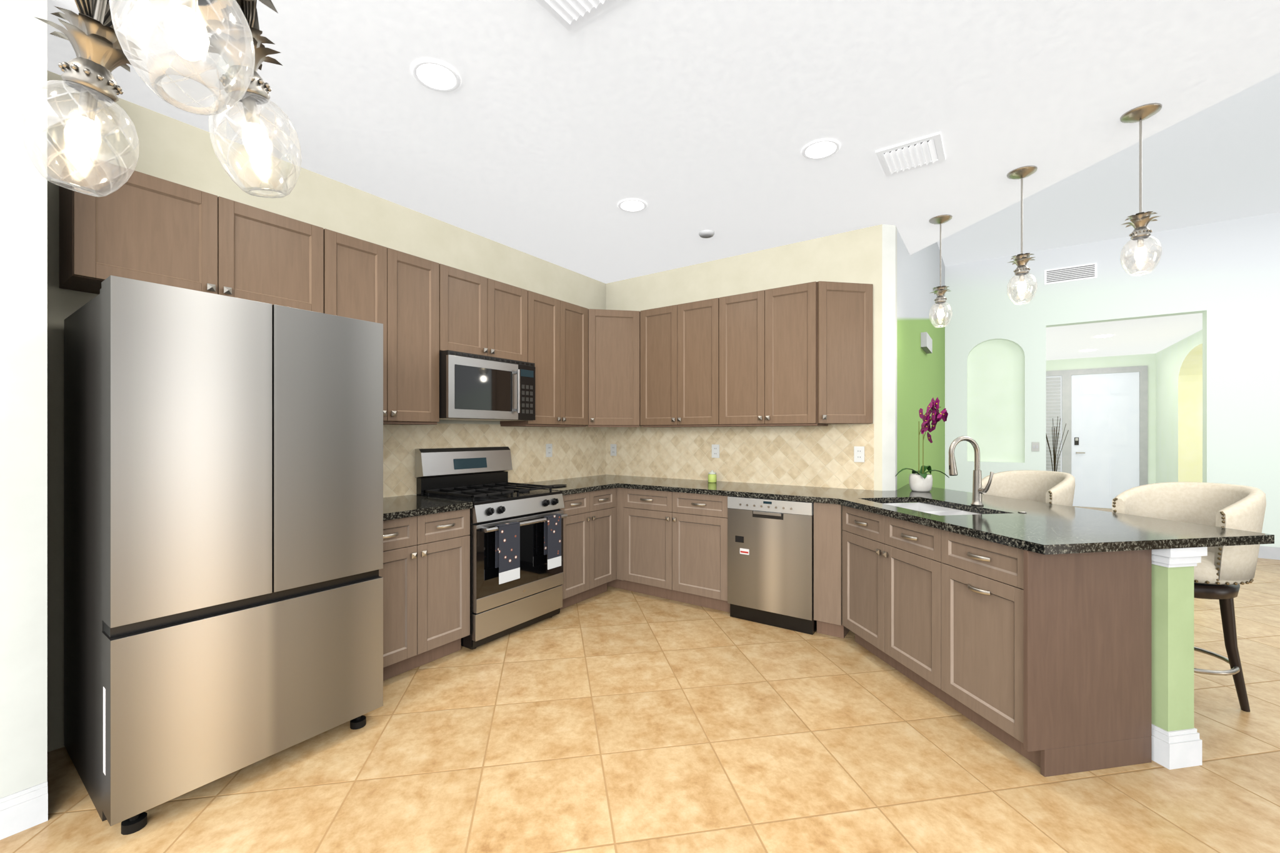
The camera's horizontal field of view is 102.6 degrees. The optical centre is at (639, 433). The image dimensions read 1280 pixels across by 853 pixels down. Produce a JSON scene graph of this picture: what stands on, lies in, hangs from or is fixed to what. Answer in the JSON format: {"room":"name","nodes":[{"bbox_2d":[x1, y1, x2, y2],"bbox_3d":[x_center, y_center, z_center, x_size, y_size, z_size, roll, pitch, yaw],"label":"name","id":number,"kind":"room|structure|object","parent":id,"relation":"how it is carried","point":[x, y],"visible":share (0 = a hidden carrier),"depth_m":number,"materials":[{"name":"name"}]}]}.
{"room":"kitchen","nodes":[
{"label":"kitchen","id":0,"kind":"room"},
{"bbox_2d":[0,0,944,798],"bbox_3d":[0.772,-0.503,4.599,2.780,3.660,8.150,0,0,35],"label":"wall","id":1,"kind":"structure","parent":0,"point":[34,308],"depth_m":2.97,"materials":[{"name":"paint"}]},
{"bbox_2d":[59,153,588,427],"bbox_3d":[-1.435,-0.573,3.295,0.352,1.030,3.022,0,0,35],"label":"upper cabinet","id":2,"kind":"object","parent":1,"relation":"attached to","point":[153,229],"visible":0.89,"depth_m":2.73,"materials":[{"name":"brown wood"}]},
{"bbox_2d":[439,350,535,421],"bbox_3d":[-1.140,-0.312,3.628,0.452,0.429,0.738,0,0,35],"label":"microwave","id":3,"kind":"object","parent":1,"relation":"attached to","point":[472,387],"visible":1,"depth_m":3.46,"materials":[{"name":"grey metal"}]},
{"bbox_2d":[545,443,552,457],"bbox_3d":[-0.799,0.147,4.509,0.008,0.116,0.072,0,0,35],"label":"outlet","id":4,"kind":"object","parent":1,"relation":"attached to","point":[549,447],"visible":1,"depth_m":4.50,"materials":[{"name":"white plastic"}]},
{"bbox_2d":[610,444,616,455],"bbox_3d":[-0.264,0.162,5.106,0.072,0.116,0.008,0,0,35],"label":"outlet","id":5,"kind":"object","parent":1,"relation":"attached to","point":[613,447],"visible":1,"depth_m":5.10,"materials":[{"name":"white plastic"}]},
{"bbox_2d":[586,308,641,427],"bbox_3d":[-0.265,-0.573,4.718,0.637,1.030,0.639,0,0,35],"label":"upper cabinet","id":6,"kind":"object","parent":1,"relation":"attached to","point":[614,335],"visible":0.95,"depth_m":4.50,"materials":[{"name":"brown wood"}]},
{"bbox_2d":[711,444,719,458],"bbox_3d":[0.657,0.152,4.460,0.072,0.116,0.008,0,0,35],"label":"outlet","id":7,"kind":"object","parent":1,"relation":"attached to","point":[715,447],"visible":1,"depth_m":4.46,"materials":[{"name":"white plastic"}]},
{"bbox_2d":[640,281,873,427],"bbox_3d":[0.841,-0.573,4.118,1.848,1.030,0.352,0,0,35],"label":"upper cabinet","id":8,"kind":"object","parent":1,"relation":"attached to","point":[801,354],"visible":1,"depth_m":3.88,"materials":[{"name":"brown wood"}]},
{"bbox_2d":[853,446,864,462],"bbox_3d":[1.620,0.152,3.786,0.072,0.116,0.008,0,0,35],"label":"outlet","id":9,"kind":"object","parent":1,"relation":"attached to","point":[859,451],"visible":1,"depth_m":3.78,"materials":[{"name":"white plastic"}]},
{"bbox_2d":[920,331,932,353],"bbox_3d":[2.864,-0.903,5.118,0.050,0.140,0.500,0,0,35],"label":"wall speaker","id":10,"kind":"object","parent":1,"relation":"attached to","point":[926,342],"visible":1,"depth_m":4.97,"materials":[{"name":"white plastic"}]},
{"bbox_2d":[0,506,1279,852],"bbox_3d":[4.612,1.387,3.527,12.000,0.120,21.000,0,0,35],"label":"floor","id":11,"kind":"structure","parent":0,"point":[618,720],"depth_m":2.03,"materials":[{"name":"tile"}]},
{"bbox_2d":[64,275,383,834],"bbox_3d":[-1.781,0.413,2.229,0.875,1.828,0.877,0,0,35],"label":"refrigerator","id":12,"kind":"object","parent":11,"relation":"on","point":[224,454],"visible":1,"depth_m":1.88,"materials":[{"name":"grey metal"}]},
{"bbox_2d":[415,446,567,649],"bbox_3d":[-1.001,0.715,3.552,0.715,1.225,0.760,0,0,35],"label":"range","id":13,"kind":"object","parent":11,"relation":"on","point":[516,535],"visible":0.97,"depth_m":3.42,"materials":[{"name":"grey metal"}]},
{"bbox_2d":[378,488,616,680],"bbox_3d":[-1.048,0.888,3.580,0.661,0.878,2.143,0,0,35],"label":"base cabinet","id":14,"kind":"object","parent":11,"relation":"on","point":[425,572],"visible":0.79,"depth_m":2.96,"materials":[{"name":"brown wood"}]},
{"bbox_2d":[606,487,849,638],"bbox_3d":[0.458,0.888,4.198,2.419,0.878,0.661,0,0,35],"label":"base cabinet","id":15,"kind":"object","parent":11,"relation":"on","point":[672,545],"visible":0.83,"depth_m":3.90,"materials":[{"name":"brown wood"}]},
{"bbox_2d":[727,496,816,634],"bbox_3d":[1.050,0.890,3.768,0.600,0.874,0.632,0,0,35],"label":"dishwasher","id":16,"kind":"object","parent":11,"relation":"on","point":[770,542],"visible":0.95,"depth_m":3.51,"materials":[{"name":"silver metal"}]},
{"bbox_2d":[842,505,1151,776],"bbox_3d":[1.657,0.888,2.658,0.598,0.878,1.305,0,0,-10],"label":"base cabinet","id":17,"kind":"object","parent":11,"relation":"on","point":[1050,655],"visible":0.86,"depth_m":2.06,"materials":[{"name":"brown wood"}]},
{"bbox_2d":[383,474,1274,554],"bbox_3d":[0.621,0.519,3.291,4.518,0.215,2.847,0,0,20],"label":"countertop","id":18,"kind":"structure","parent":17,"relation":"on","point":[1045,529],"depth_m":2.69,"materials":[{"name":"stone"}]},
{"bbox_2d":[548,484,566,487],"bbox_3d":[-0.654,0.407,3.992,0.124,0.008,0.211,0,0,35],"label":"spoon rest","id":19,"kind":"object","parent":18,"relation":"on","point":[555,485],"visible":0.73,"depth_m":4.01,"materials":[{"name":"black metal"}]},
{"bbox_2d":[708,470,716,482],"bbox_3d":[0.611,0.360,4.327,0.074,0.102,0.074,0,0,35],"label":"candle jar","id":20,"kind":"object","parent":18,"relation":"on","point":[712,475],"visible":1,"depth_m":4.30,"materials":[{"name":"green glass"}]},
{"bbox_2d":[895,397,949,491],"bbox_3d":[1.969,0.083,3.584,0.336,0.656,0.485,0,0,35],"label":"orchid","id":21,"kind":"object","parent":18,"relation":"on","point":[920,481],"visible":1,"depth_m":3.60,"materials":[{"name":"plant"}]},
{"bbox_2d":[948,436,1026,513],"bbox_3d":[1.944,0.212,2.849,0.190,0.398,0.362,0,0,-41],"label":"faucet","id":22,"kind":"object","parent":18,"relation":"on","point":[977,490],"visible":1,"depth_m":2.93,"materials":[{"name":"silver metal"}]},
{"bbox_2d":[981,470,1075,506],"bbox_3d":[2.586,0.793,3.466,0.542,1.072,0.522,0,0,35],"label":"bar stool","id":23,"kind":"object","parent":11,"relation":"on","point":[1054,487],"visible":0.12,"depth_m":3.58,"materials":[{"name":"beige fabric"}]},
{"bbox_2d":[1046,416,1068,471],"bbox_3d":[7.334,0.513,9.079,0.351,1.628,0.283,0,0,-7],"label":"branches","id":24,"kind":"object","parent":11,"relation":"on","point":[1054,452],"visible":0.5,"depth_m":9.05,"materials":[{"name":"brown plant"}]},
{"bbox_2d":[1151,546,1207,769],"bbox_3d":[2.062,0.888,2.657,0.182,0.877,1.278,0,0,-10],"label":"column","id":25,"kind":"structure","parent":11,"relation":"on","point":[1176,744],"depth_m":2.05,"materials":[{"name":"green paint"}]},
{"bbox_2d":[1111,481,1266,711],"bbox_3d":[2.758,0.793,2.599,0.523,1.072,0.544,0,0,35],"label":"bar stool","id":26,"kind":"object","parent":11,"relation":"on","point":[1219,574],"visible":0.5,"depth_m":2.47,"materials":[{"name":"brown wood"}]},
{"bbox_2d":[47,0,1279,283],"bbox_3d":[1.758,-1.923,-1.289,11.150,0.820,9.835,0,0,35],"label":"ceiling","id":27,"kind":"structure","parent":0,"point":[704,113],"depth_m":2.31,"materials":[{"name":"paint"}]},
{"bbox_2d":[20,0,301,198],"bbox_3d":[-0.856,-1.004,1.000,0.692,1.016,0.409,0,0,35],"label":"chandelier","id":28,"kind":"object","parent":27,"relation":"hanging from","point":[99,47],"visible":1,"depth_m":1.04,"materials":[{"name":"clear glass"}]},
{"bbox_2d":[411,58,461,91],"bbox_3d":[-0.859,-1.508,2.164,0.196,0.008,0.196,0,0,35],"label":"recessed light","id":29,"kind":"object","parent":27,"relation":"in","point":[435,75],"visible":1,"depth_m":2.15,"materials":[{"name":"white plastic"}]},
{"bbox_2d":[535,0,619,31],"bbox_3d":[-0.228,-1.501,1.698,0.310,0.022,0.310,0,0,35],"label":"ceiling vent","id":30,"kind":"object","parent":27,"relation":"in","point":[570,14],"visible":1,"depth_m":1.81,"materials":[{"name":"white metal"}]},
{"bbox_2d":[617,198,647,212],"bbox_3d":[-0.050,-1.508,3.390,0.196,0.008,0.196,0,0,35],"label":"recessed light","id":31,"kind":"object","parent":27,"relation":"in","point":[633,205],"visible":1,"depth_m":3.38,"materials":[{"name":"white plastic"}]},
{"bbox_2d":[698,229,714,238],"bbox_3d":[0.501,-1.497,3.854,0.116,0.030,0.116,0,0,35],"label":"smoke detector","id":32,"kind":"object","parent":27,"relation":"attached to","point":[704,234],"visible":1,"depth_m":3.82,"materials":[{"name":"white plastic"}]},
{"bbox_2d":[801,138,840,159],"bbox_3d":[0.960,-1.508,2.722,0.196,0.008,0.196,0,0,35],"label":"recessed light","id":33,"kind":"object","parent":27,"relation":"in","point":[820,149],"visible":1,"depth_m":2.71,"materials":[{"name":"white plastic"}]},
{"bbox_2d":[875,131,945,176],"bbox_3d":[1.470,-1.501,2.780,0.300,0.022,0.310,0,0,35],"label":"ceiling vent","id":34,"kind":"object","parent":27,"relation":"in","point":[928,150],"visible":1,"depth_m":2.76,"materials":[{"name":"white metal"}]},
{"bbox_2d":[928,214,952,327],"bbox_3d":[2.115,-1.132,3.607,0.144,0.760,0.144,0,0,35],"label":"pendant light","id":35,"kind":"object","parent":27,"relation":"hanging from","point":[940,291],"visible":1,"depth_m":3.59,"materials":[{"name":"clear glass"}]},
{"bbox_2d":[1006,165,1037,304],"bbox_3d":[2.206,-1.132,2.961,0.144,0.760,0.144,0,0,35],"label":"pendant light","id":36,"kind":"object","parent":27,"relation":"hanging from","point":[1021,260],"visible":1,"depth_m":2.95,"materials":[{"name":"clear glass"}]},
{"bbox_2d":[1120,103,1162,276],"bbox_3d":[2.358,-1.132,2.414,0.144,0.760,0.144,0,0,35],"label":"pendant light","id":37,"kind":"object","parent":27,"relation":"hanging from","point":[1140,221],"visible":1,"depth_m":2.40,"materials":[{"name":"clear glass"}]},
{"bbox_2d":[937,72,1279,266],"bbox_3d":[4.278,-2.383,0.017,8.520,0.100,11.935,0,0,35],"label":"ceiling","id":38,"kind":"structure","parent":0,"point":[1220,162],"depth_m":4.87,"materials":[{"name":"paint"}]},
{"bbox_2d":[945,212,1279,547],"bbox_3d":[7.658,-0.503,4.843,8.520,3.660,0.150,0,0,35],"label":"wall","id":39,"kind":"structure","parent":0,"point":[1227,272],"depth_m":6.03,"materials":[{"name":"white paint"}]},
{"bbox_2d":[0,545,1279,839],"bbox_3d":[4.046,1.262,4.551,13.756,0.130,5.147,0,0,-3],"label":"baseboard","id":40,"kind":"structure","parent":39,"relation":"attached to","point":[23,810],"depth_m":1.72,"materials":[{"name":"white wood"}]},
{"bbox_2d":[1031,441,1039,451],"bbox_3d":[5.065,0.167,6.562,0.080,0.120,0.008,0,0,35],"label":"switch plate","id":41,"kind":"object","parent":39,"relation":"attached to","point":[1035,445],"visible":1,"depth_m":6.56,"materials":[{"name":"white plastic"}]},
{"bbox_2d":[1044,263,1096,284],"bbox_3d":[5.341,-1.983,6.364,0.500,0.180,0.016,0,0,35],"label":"air vent","id":42,"kind":"object","parent":39,"relation":"in","point":[1085,271],"visible":1,"depth_m":6.36,"materials":[{"name":"white metal"}]},
{"bbox_2d":[1046,313,1202,508],"bbox_3d":[7.168,-0.073,7.670,2.005,2.800,3.920,0,0,35],"label":"wall","id":43,"kind":"structure","parent":0,"point":[1170,347],"depth_m":7.65,"materials":[{"name":"paint"}]},
{"bbox_2d":[1080,349,1096,351],"bbox_3d":[7.374,-1.368,8.430,0.200,0.008,0.200,0,0,35],"label":"hall ceiling light","id":44,"kind":"object","parent":43,"relation":"attached to","point":[1087,350],"visible":1,"depth_m":8.39,"materials":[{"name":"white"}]},
{"bbox_2d":[1046,365,1148,508],"bbox_3d":[8.126,0.077,9.207,1.440,2.500,0.062,0,0,35],"label":"entry door","id":45,"kind":"structure","parent":43,"relation":"in","point":[1105,448],"depth_m":9.16,"materials":[{"name":"paint"}]},
{"bbox_2d":[1094,335,1113,337],"bbox_3d":[6.513,-1.368,7.201,0.200,0.008,0.200,0,0,35],"label":"hall ceiling light","id":46,"kind":"object","parent":43,"relation":"attached to","point":[1101,335],"visible":1,"depth_m":7.19,"materials":[{"name":"white"}]}
]}

